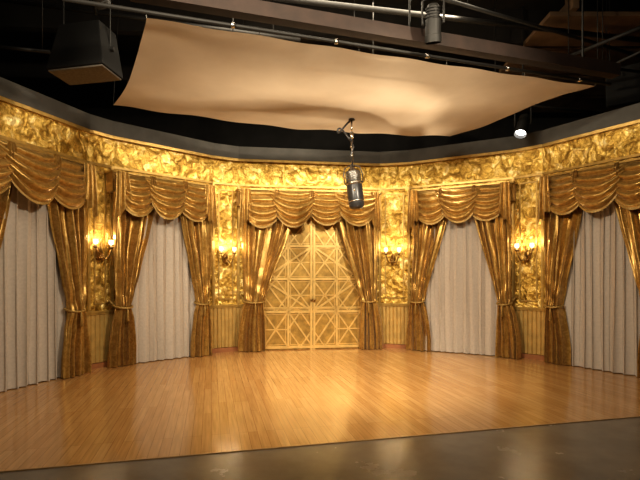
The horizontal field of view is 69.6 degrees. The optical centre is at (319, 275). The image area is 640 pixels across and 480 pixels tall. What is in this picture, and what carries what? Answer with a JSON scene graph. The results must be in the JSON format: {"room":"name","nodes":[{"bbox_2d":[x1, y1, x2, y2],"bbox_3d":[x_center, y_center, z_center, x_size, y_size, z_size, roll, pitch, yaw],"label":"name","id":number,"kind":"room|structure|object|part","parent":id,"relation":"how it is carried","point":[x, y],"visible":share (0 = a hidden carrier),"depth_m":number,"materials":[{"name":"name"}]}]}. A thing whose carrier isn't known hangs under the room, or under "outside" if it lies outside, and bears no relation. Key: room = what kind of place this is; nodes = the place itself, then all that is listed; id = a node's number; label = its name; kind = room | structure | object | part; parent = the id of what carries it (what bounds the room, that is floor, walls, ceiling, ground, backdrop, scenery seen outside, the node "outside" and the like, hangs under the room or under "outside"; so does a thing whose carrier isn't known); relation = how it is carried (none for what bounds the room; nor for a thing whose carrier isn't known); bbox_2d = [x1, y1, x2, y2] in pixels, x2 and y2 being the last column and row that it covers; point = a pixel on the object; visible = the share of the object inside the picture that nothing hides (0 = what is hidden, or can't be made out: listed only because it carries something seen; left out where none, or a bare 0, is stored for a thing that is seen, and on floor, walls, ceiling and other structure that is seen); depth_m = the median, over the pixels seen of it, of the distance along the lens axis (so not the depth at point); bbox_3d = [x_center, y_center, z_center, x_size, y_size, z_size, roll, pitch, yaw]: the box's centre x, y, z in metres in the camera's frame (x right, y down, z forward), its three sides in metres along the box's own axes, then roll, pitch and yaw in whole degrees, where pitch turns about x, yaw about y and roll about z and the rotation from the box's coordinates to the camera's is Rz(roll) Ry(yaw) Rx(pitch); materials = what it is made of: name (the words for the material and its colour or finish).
{"room":"studio","nodes":[
{"label":"studio","id":0,"kind":"room"},
{"bbox_2d":[0,49,504,82],"bbox_3d":[0.000,-4.420,10.000,15.809,0.600,1.150,0,0,0],"label":"joist","id":1,"kind":"object","parent":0,"point":[14,65],"depth_m":9.56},
{"bbox_2d":[0,348,639,470],"bbox_3d":[-0.057,1.484,6.895,9.940,0.008,5.533,0,0,-13],"label":"floor","id":2,"kind":"structure","parent":0,"point":[233,400],"depth_m":5.47,"materials":[{"name":"brown wood"}]},
{"bbox_2d":[264,218,359,349],"bbox_3d":[-0.152,0.005,9.324,2.172,2.950,0.028,0,0,-8],"label":"door","id":3,"kind":"structure","parent":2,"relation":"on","point":[275,340],"depth_m":9.32,"materials":[{"name":"gold metal"}]},
{"bbox_2d":[263,216,360,349],"bbox_3d":[-0.146,0.005,9.277,2.159,2.950,0.067,0,0,-8],"label":"lattice","id":4,"kind":"object","parent":3,"relation":"attached to","point":[312,309],"visible":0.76,"depth_m":9.26,"materials":[{"name":"gold metal"}]},
{"bbox_2d":[0,416,639,472],"bbox_3d":[0.581,1.484,4.195,9.876,0.008,0.015,0,0,-13],"label":"trim","id":5,"kind":"structure","parent":2,"relation":"attached to","point":[633,416],"depth_m":4.00,"materials":[{"name":"brown wood"}]},
{"bbox_2d":[0,101,639,363],"bbox_3d":[-0.025,-0.420,6.847,9.814,3.800,5.421,0,0,-13],"label":"wall","id":6,"kind":"structure","parent":0,"point":[17,123],"depth_m":8.47,"materials":[{"name":"gold metal"}]},
{"bbox_2d":[0,138,97,391],"bbox_3d":[-3.837,-0.116,6.051,0.481,3.168,2.155,0,0,18],"label":"curtain","id":7,"kind":"object","parent":6,"relation":"hanging from","point":[44,332],"visible":1,"depth_m":6.31,"materials":[{"name":"gold metal"}]},
{"bbox_2d":[0,183,12,248],"bbox_3d":[-4.041,-0.001,5.552,0.254,2.938,0.912,0,0,19],"label":"drape","id":8,"kind":"object","parent":7,"relation":"hanging from","point":[6,189],"depth_m":5.84,"materials":[{"name":"gold metal"}]},
{"bbox_3d":[-3.945,-0.001,6.108,0.099,2.938,1.509,0,0,19],"label":"sheer panel","id":9,"kind":"part","parent":7,"relation":"part of","materials":[{"name":"grey fabric"}]},
{"bbox_3d":[-3.932,-1.685,6.082,0.290,0.030,2.155,0,0,17],"label":"pelmet cornice","id":10,"kind":"part","parent":7,"relation":"part of","materials":[{"name":"gold metal"}]},
{"bbox_2d":[47,198,91,378],"bbox_3d":[-3.652,-0.001,6.662,0.251,2.938,0.736,0,0,23],"label":"drape","id":11,"kind":"object","parent":7,"relation":"hanging from","point":[69,354],"depth_m":6.65,"materials":[{"name":"gold metal"}]},
{"bbox_2d":[93,239,113,261],"bbox_3d":[-3.501,-0.399,7.359,0.219,0.358,0.342,0,0,34],"label":"wall sconce","id":12,"kind":"object","parent":6,"relation":"attached to","point":[98,253],"visible":1,"depth_m":7.35,"materials":[{"name":"gold metal"}]},
{"bbox_2d":[104,169,216,367],"bbox_3d":[-2.667,-0.116,7.989,1.926,3.168,0.468,0,0,-43],"label":"curtain","id":13,"kind":"object","parent":6,"relation":"hanging from","point":[162,227],"visible":1,"depth_m":7.99,"materials":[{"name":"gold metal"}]},
{"bbox_2d":[107,191,154,367],"bbox_3d":[-3.104,-0.001,7.644,0.250,2.938,0.792,0,0,36],"label":"drape","id":14,"kind":"object","parent":13,"relation":"hanging from","point":[132,334],"depth_m":7.62,"materials":[{"name":"gold metal"}]},
{"bbox_3d":[-2.739,-1.685,8.066,1.926,0.030,0.265,0,0,-44],"label":"pelmet cornice","id":15,"kind":"part","parent":13,"relation":"part of","materials":[{"name":"gold metal"}]},
{"bbox_3d":[-2.746,-0.001,8.105,1.469,2.938,0.106,0,0,-43],"label":"sheer panel","id":16,"kind":"part","parent":13,"relation":"part of","materials":[{"name":"grey fabric"}]},
{"bbox_2d":[180,213,211,356],"bbox_3d":[-2.281,-0.001,8.404,0.670,2.938,0.267,0,0,-28],"label":"drape","id":17,"kind":"object","parent":13,"relation":"hanging from","point":[195,228],"depth_m":8.37,"materials":[{"name":"gold metal"}]},
{"bbox_2d":[87,307,241,362],"bbox_3d":[-3.278,1.000,6.448,1.414,0.780,6.684,0,0,25],"label":"wainscot","id":18,"kind":"structure","parent":6,"relation":"attached to","point":[225,322],"depth_m":8.88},
{"bbox_2d":[86,304,242,314],"bbox_3d":[-3.268,0.590,6.444,1.462,0.060,6.696,0,0,25],"label":"trim","id":19,"kind":"structure","parent":6,"relation":"attached to","point":[228,305],"depth_m":7.60,"materials":[{"name":"gold metal"}]},
{"bbox_2d":[92,347,237,368],"bbox_3d":[-3.275,1.440,6.447,1.448,0.080,6.696,0,0,25],"label":"baseboard","id":20,"kind":"structure","parent":6,"relation":"attached to","point":[226,349],"depth_m":8.88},
{"bbox_2d":[219,247,235,264],"bbox_3d":[-1.805,-0.379,8.910,0.343,0.358,0.220,0,0,-28],"label":"wall sconce","id":21,"kind":"object","parent":6,"relation":"attached to","point":[225,260],"visible":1,"depth_m":8.88,"materials":[{"name":"gold metal"}]},
{"bbox_2d":[235,188,383,351],"bbox_3d":[-0.172,-0.116,9.072,2.978,3.168,0.446,0,0,-8],"label":"curtain","id":22,"kind":"object","parent":6,"relation":"hanging from","point":[267,217],"visible":0.96,"depth_m":9.00,"materials":[{"name":"gold metal"}]},
{"bbox_2d":[238,219,290,351],"bbox_3d":[-1.010,-0.001,8.992,1.174,2.938,0.235,0,0,-8],"label":"drape","id":23,"kind":"object","parent":22,"relation":"hanging from","point":[263,240],"depth_m":8.96,"materials":[{"name":"gold metal"}]},
{"bbox_3d":[-0.195,-1.685,9.167,2.958,0.030,0.253,0,0,-8],"label":"pelmet cornice","id":24,"kind":"part","parent":22,"relation":"part of","materials":[{"name":"gold metal"}]},
{"bbox_2d":[337,218,383,349],"bbox_3d":[0.766,-0.001,9.251,1.051,2.938,0.260,0,0,0],"label":"drape","id":25,"kind":"object","parent":22,"relation":"hanging from","point":[360,243],"depth_m":9.23,"materials":[{"name":"gold metal"}]},
{"bbox_2d":[87,163,543,310],"bbox_3d":[0.093,-0.610,7.614,9.426,2.340,3.528,0,0,-7],"label":"trim","id":26,"kind":"structure","parent":6,"relation":"attached to","point":[111,194],"depth_m":8.38,"materials":[{"name":"gold metal"}]},
{"bbox_2d":[0,96,639,189],"bbox_3d":[-0.013,-2.050,6.795,9.575,0.540,5.289,0,0,-13],"label":"trim","id":27,"kind":"structure","parent":6,"relation":"attached to","point":[3,99],"depth_m":8.22,"materials":[{"name":"gold metal"}]},
{"bbox_2d":[0,77,639,163],"bbox_3d":[-0.034,-2.440,6.889,10.011,0.240,5.530,0,0,-13],"label":"trim","id":28,"kind":"structure","parent":6,"relation":"attached to","point":[13,91],"depth_m":8.24,"materials":[{"name":"black paint"}]},
{"bbox_2d":[384,248,400,265],"bbox_3d":[1.479,-0.389,9.366,0.343,0.358,0.219,0,0,13],"label":"wall sconce","id":29,"kind":"object","parent":6,"relation":"attached to","point":[392,258],"visible":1,"depth_m":9.32,"materials":[{"name":"gold metal"}]},
{"bbox_2d":[378,303,545,311],"bbox_3d":[3.446,0.590,7.786,5.996,0.060,1.164,0,0,44],"label":"trim","id":30,"kind":"structure","parent":6,"relation":"attached to","point":[379,304],"depth_m":8.38,"materials":[{"name":"gold metal"}]},
{"bbox_2d":[379,306,545,354],"bbox_3d":[3.455,1.000,7.795,5.985,0.780,1.117,0,0,44],"label":"wainscot","id":31,"kind":"structure","parent":6,"relation":"attached to","point":[531,324],"depth_m":8.36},
{"bbox_2d":[406,181,520,358],"bbox_3d":[2.637,-0.116,8.657,2.114,3.168,0.462,0,0,28],"label":"curtain","id":32,"kind":"object","parent":6,"relation":"hanging from","point":[460,300],"visible":1,"depth_m":8.72,"materials":[{"name":"gold metal"}]},
{"bbox_2d":[406,216,446,350],"bbox_3d":[2.115,-0.001,9.004,0.865,2.938,0.221,0,0,19],"label":"drape","id":33,"kind":"object","parent":32,"relation":"hanging from","point":[426,329],"depth_m":9.00,"materials":[{"name":"gold metal"}]},
{"bbox_3d":[2.683,-0.001,8.802,1.639,2.938,0.105,0,0,28],"label":"sheer panel","id":34,"kind":"part","parent":32,"relation":"part of","materials":[{"name":"grey fabric"}]},
{"bbox_3d":[2.660,-1.685,8.774,2.037,0.030,0.255,0,0,29],"label":"pelmet cornice","id":35,"kind":"part","parent":32,"relation":"part of","materials":[{"name":"gold metal"}]},
{"bbox_2d":[474,194,520,358],"bbox_3d":[3.217,-0.001,8.407,0.851,2.938,0.267,0,0,36],"label":"drape","id":36,"kind":"object","parent":32,"relation":"hanging from","point":[496,328],"depth_m":8.36,"materials":[{"name":"gold metal"}]},
{"bbox_2d":[383,344,543,359],"bbox_3d":[3.451,1.440,7.791,5.996,0.080,1.148,0,0,44],"label":"baseboard","id":37,"kind":"structure","parent":6,"relation":"attached to","point":[403,346],"depth_m":8.32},
{"bbox_2d":[515,243,534,263],"bbox_3d":[3.672,-0.399,8.214,0.344,0.358,0.221,0,0,42],"label":"wall sconce","id":38,"kind":"object","parent":6,"relation":"attached to","point":[527,255],"visible":1,"depth_m":8.20,"materials":[{"name":"gold metal"}]},
{"bbox_2d":[538,157,639,377],"bbox_3d":[4.288,-0.116,7.067,0.459,3.168,1.998,0,0,-32],"label":"curtain","id":39,"kind":"object","parent":6,"relation":"hanging from","point":[591,215],"visible":1,"depth_m":7.23,"materials":[{"name":"gold metal"}]},
{"bbox_2d":[544,206,581,364],"bbox_3d":[3.993,-0.001,7.589,0.253,2.938,0.687,0,0,-36],"label":"drape","id":40,"kind":"object","parent":39,"relation":"hanging from","point":[563,224],"depth_m":7.60,"materials":[{"name":"gold metal"}]},
{"bbox_3d":[4.381,-1.685,7.128,0.281,0.030,1.999,0,0,-31],"label":"pelmet cornice","id":41,"kind":"part","parent":39,"relation":"part of","materials":[{"name":"gold metal"}]},
{"bbox_3d":[4.377,-0.001,7.171,0.101,2.938,1.565,0,0,-32],"label":"sheer panel","id":42,"kind":"part","parent":39,"relation":"part of","materials":[{"name":"grey fabric"}]},
{"bbox_2d":[613,200,639,377],"bbox_3d":[4.587,-0.001,6.625,0.246,2.938,0.867,0,0,-31],"label":"drape","id":43,"kind":"object","parent":39,"relation":"hanging from","point":[626,213],"depth_m":6.85,"materials":[{"name":"gold metal"}]},
{"bbox_2d":[0,417,639,479],"bbox_3d":[0.000,1.559,4.000,16.000,0.142,16.000,0,0,0],"label":"floor","id":44,"kind":"structure","parent":0,"point":[604,449],"depth_m":3.73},
{"bbox_2d":[0,0,639,94],"bbox_3d":[0.000,-4.770,4.000,16.200,0.100,16.200,0,0,0],"label":"ceiling","id":45,"kind":"structure","parent":0,"point":[131,43],"depth_m":9.22,"materials":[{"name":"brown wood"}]},
{"bbox_2d":[0,0,50,53],"bbox_3d":[-4.098,-3.857,6.095,0.940,1.725,0.048,0,0,-13],"label":"pipe","id":46,"kind":"object","parent":45,"relation":"hanging from","point":[42,50],"visible":0.93,"depth_m":6.14,"materials":[{"name":"metal"}]},
{"bbox_2d":[46,0,122,84],"bbox_3d":[-3.024,-3.642,5.931,0.814,2.157,0.417,0,0,12],"label":"loudspeaker","id":47,"kind":"object","parent":45,"relation":"hanging from","point":[86,52],"visible":1,"depth_m":5.79,"materials":[{"name":"plastic"}]},
{"bbox_2d":[48,64,120,84],"bbox_3d":[-3.025,-2.588,5.929,0.780,0.049,0.380,0,0,12],"label":"grille","id":48,"kind":"object","parent":47,"relation":"attached to","point":[71,74],"depth_m":5.87,"materials":[{"name":"fabric"}]},
{"bbox_2d":[91,0,97,14],"bbox_3d":[-2.933,-4.110,5.971,0.038,1.220,0.445,0,0,-20],"label":"pipe","id":49,"kind":"object","parent":45,"relation":"hanging from","point":[94,7],"visible":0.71,"depth_m":6.07,"materials":[{"name":"metal"}]},
{"bbox_2d":[93,0,110,9],"bbox_3d":[-2.450,-3.841,5.010,0.234,1.759,0.378,0,0,0],"label":"spotlight","id":50,"kind":"object","parent":45,"relation":"hanging from","point":[101,1],"visible":0.59,"depth_m":5.10,"materials":[{"name":"paint"}]},
{"bbox_2d":[0,0,299,41],"bbox_3d":[-2.365,-4.205,6.703,4.244,1.030,0.057,0,0,-15],"label":"pipe","id":51,"kind":"object","parent":45,"relation":"hanging from","point":[21,2],"visible":0.63,"depth_m":6.55,"materials":[{"name":"metal"}]},
{"bbox_2d":[0,0,639,47],"bbox_3d":[0.000,-4.420,8.000,15.809,0.600,1.150,0,0,0],"label":"joist","id":52,"kind":"object","parent":45,"relation":"attached to","point":[13,17],"depth_m":7.87,"materials":[{"name":"black metal"}]},
{"bbox_2d":[232,0,418,59],"bbox_3d":[0.702,-3.795,7.660,4.625,1.850,1.707,0,0,-38],"label":"ventilation duct","id":53,"kind":"object","parent":45,"relation":"hanging from","point":[372,0],"visible":0.02,"depth_m":6.92,"materials":[{"name":"metal"}]},
{"bbox_2d":[62,0,610,135],"bbox_3d":[0.346,-3.594,6.848,6.811,2.250,3.064,0,0,-17],"label":"fabric canopy","id":54,"kind":"object","parent":45,"relation":"hanging from","point":[179,68],"visible":0.99,"depth_m":6.14,"materials":[{"name":"fabric"}]},
{"bbox_2d":[337,118,363,208],"bbox_3d":[0.480,-1.762,7.247,0.440,1.419,0.269,0,0,0],"label":"microphone","id":55,"kind":"object","parent":54,"relation":"hanging from","point":[353,183],"visible":1,"depth_m":7.17,"materials":[{"name":"metal"}]},
{"bbox_3d":[0.500,-2.116,7.250,0.100,0.712,0.100,0,0,0],"label":"suspension rod","id":56,"kind":"part","parent":55,"relation":"part of","materials":[{"name":"metal"}]},
{"bbox_2d":[421,0,444,44],"bbox_3d":[1.294,-3.690,5.262,0.238,2.059,0.261,0,0,-21],"label":"spotlight","id":57,"kind":"object","parent":45,"relation":"hanging from","point":[433,22],"visible":1,"depth_m":5.20,"materials":[{"name":"paint"}]},
{"bbox_2d":[269,0,639,42],"bbox_3d":[2.169,-4.300,7.029,6.410,0.840,0.076,0,0,-11],"label":"pipe","id":58,"kind":"object","parent":45,"relation":"hanging from","point":[323,3],"visible":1,"depth_m":6.98,"materials":[{"name":"metal"}]},
{"bbox_2d":[354,0,604,78],"bbox_3d":[3.861,-4.255,8.286,8.791,0.930,0.057,0,0,-19],"label":"pipe","id":59,"kind":"object","parent":45,"relation":"hanging from","point":[354,0],"visible":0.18,"depth_m":8.68,"materials":[{"name":"metal"}]},
{"bbox_2d":[409,0,583,56],"bbox_3d":[1.070,-3.830,5.495,5.253,1.780,0.023,0,0,-17],"label":"hangers","id":60,"kind":"object","parent":45,"relation":"hanging from","point":[409,0],"visible":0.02,"depth_m":6.25,"materials":[{"name":"paint"}]},
{"bbox_2d":[130,0,620,78],"bbox_3d":[1.118,-2.860,5.510,6.311,0.160,0.140,0,0,-17],"label":"ceiling beam","id":61,"kind":"structure","parent":60,"relation":"hanging from","point":[260,11],"depth_m":5.34,"materials":[{"name":"black metal"}]},
{"bbox_2d":[513,6,531,138],"bbox_3d":[3.535,-3.554,8.035,0.347,2.332,0.358,0,0,0],"label":"spotlight","id":62,"kind":"object","parent":45,"relation":"hanging from","point":[521,130],"visible":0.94,"depth_m":8.01,"materials":[{"name":"paint"}]},
{"bbox_2d":[441,0,639,57],"bbox_3d":[3.758,-4.207,7.076,4.682,1.025,0.048,0,0,-23],"label":"pipe","id":63,"kind":"object","parent":45,"relation":"hanging from","point":[466,5],"visible":1,"depth_m":6.79,"materials":[{"name":"metal"}]},
{"bbox_2d":[495,0,607,113],"bbox_3d":[4.048,-3.810,7.987,2.876,1.820,0.038,0,0,-14],"label":"pipe","id":64,"kind":"object","parent":45,"relation":"hanging from","point":[538,106],"visible":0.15,"depth_m":8.02,"materials":[{"name":"metal"}]},
{"bbox_2d":[568,0,639,55],"bbox_3d":[4.171,-4.055,6.714,0.057,1.330,1.359,0,0,-33],"label":"pipe","id":65,"kind":"object","parent":45,"relation":"hanging from","point":[635,29],"visible":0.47,"depth_m":6.73,"materials":[{"name":"metal"}]},
{"bbox_2d":[597,0,639,62],"bbox_3d":[4.233,-3.860,6.463,0.038,1.720,0.944,0,0,-18],"label":"pipe","id":66,"kind":"object","parent":45,"relation":"hanging from","point":[638,52],"visible":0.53,"depth_m":6.47,"materials":[{"name":"metal"}]},
{"bbox_2d":[602,0,639,72],"bbox_3d":[1.489,-3.920,6.176,7.108,1.600,0.038,0,0,-15],"label":"pipe","id":67,"kind":"object","parent":45,"relation":"hanging from","point":[622,69],"visible":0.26,"depth_m":6.97,"materials":[{"name":"metal"}]},
{"bbox_3d":[5.040,-3.749,7.535,0.619,1.942,0.587,0,0,35],"label":"loudspeaker","id":68,"kind":"object","parent":45,"relation":"hanging from","visible":0},
{"bbox_2d":[607,64,639,106],"bbox_3d":[4.918,-3.058,7.362,0.560,0.543,0.164,0,0,35],"label":"grille","id":69,"kind":"object","parent":68,"relation":"attached to","point":[624,89],"depth_m":7.38,"materials":[{"name":"black metal"}]},
{"bbox_2d":[45,95,597,151],"bbox_3d":[0.000,-1.605,12.050,16.000,6.230,0.100,0,0,0],"label":"wall","id":70,"kind":"structure","parent":0,"point":[212,130],"depth_m":12.00,"materials":[{"name":"black paint"}]},
{"bbox_2d":[499,0,639,111],"bbox_3d":[5.750,-4.395,9.350,4.300,0.650,4.500,0,0,0],"label":"panels","id":71,"kind":"object","parent":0,"point":[593,98],"depth_m":8.12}
]}

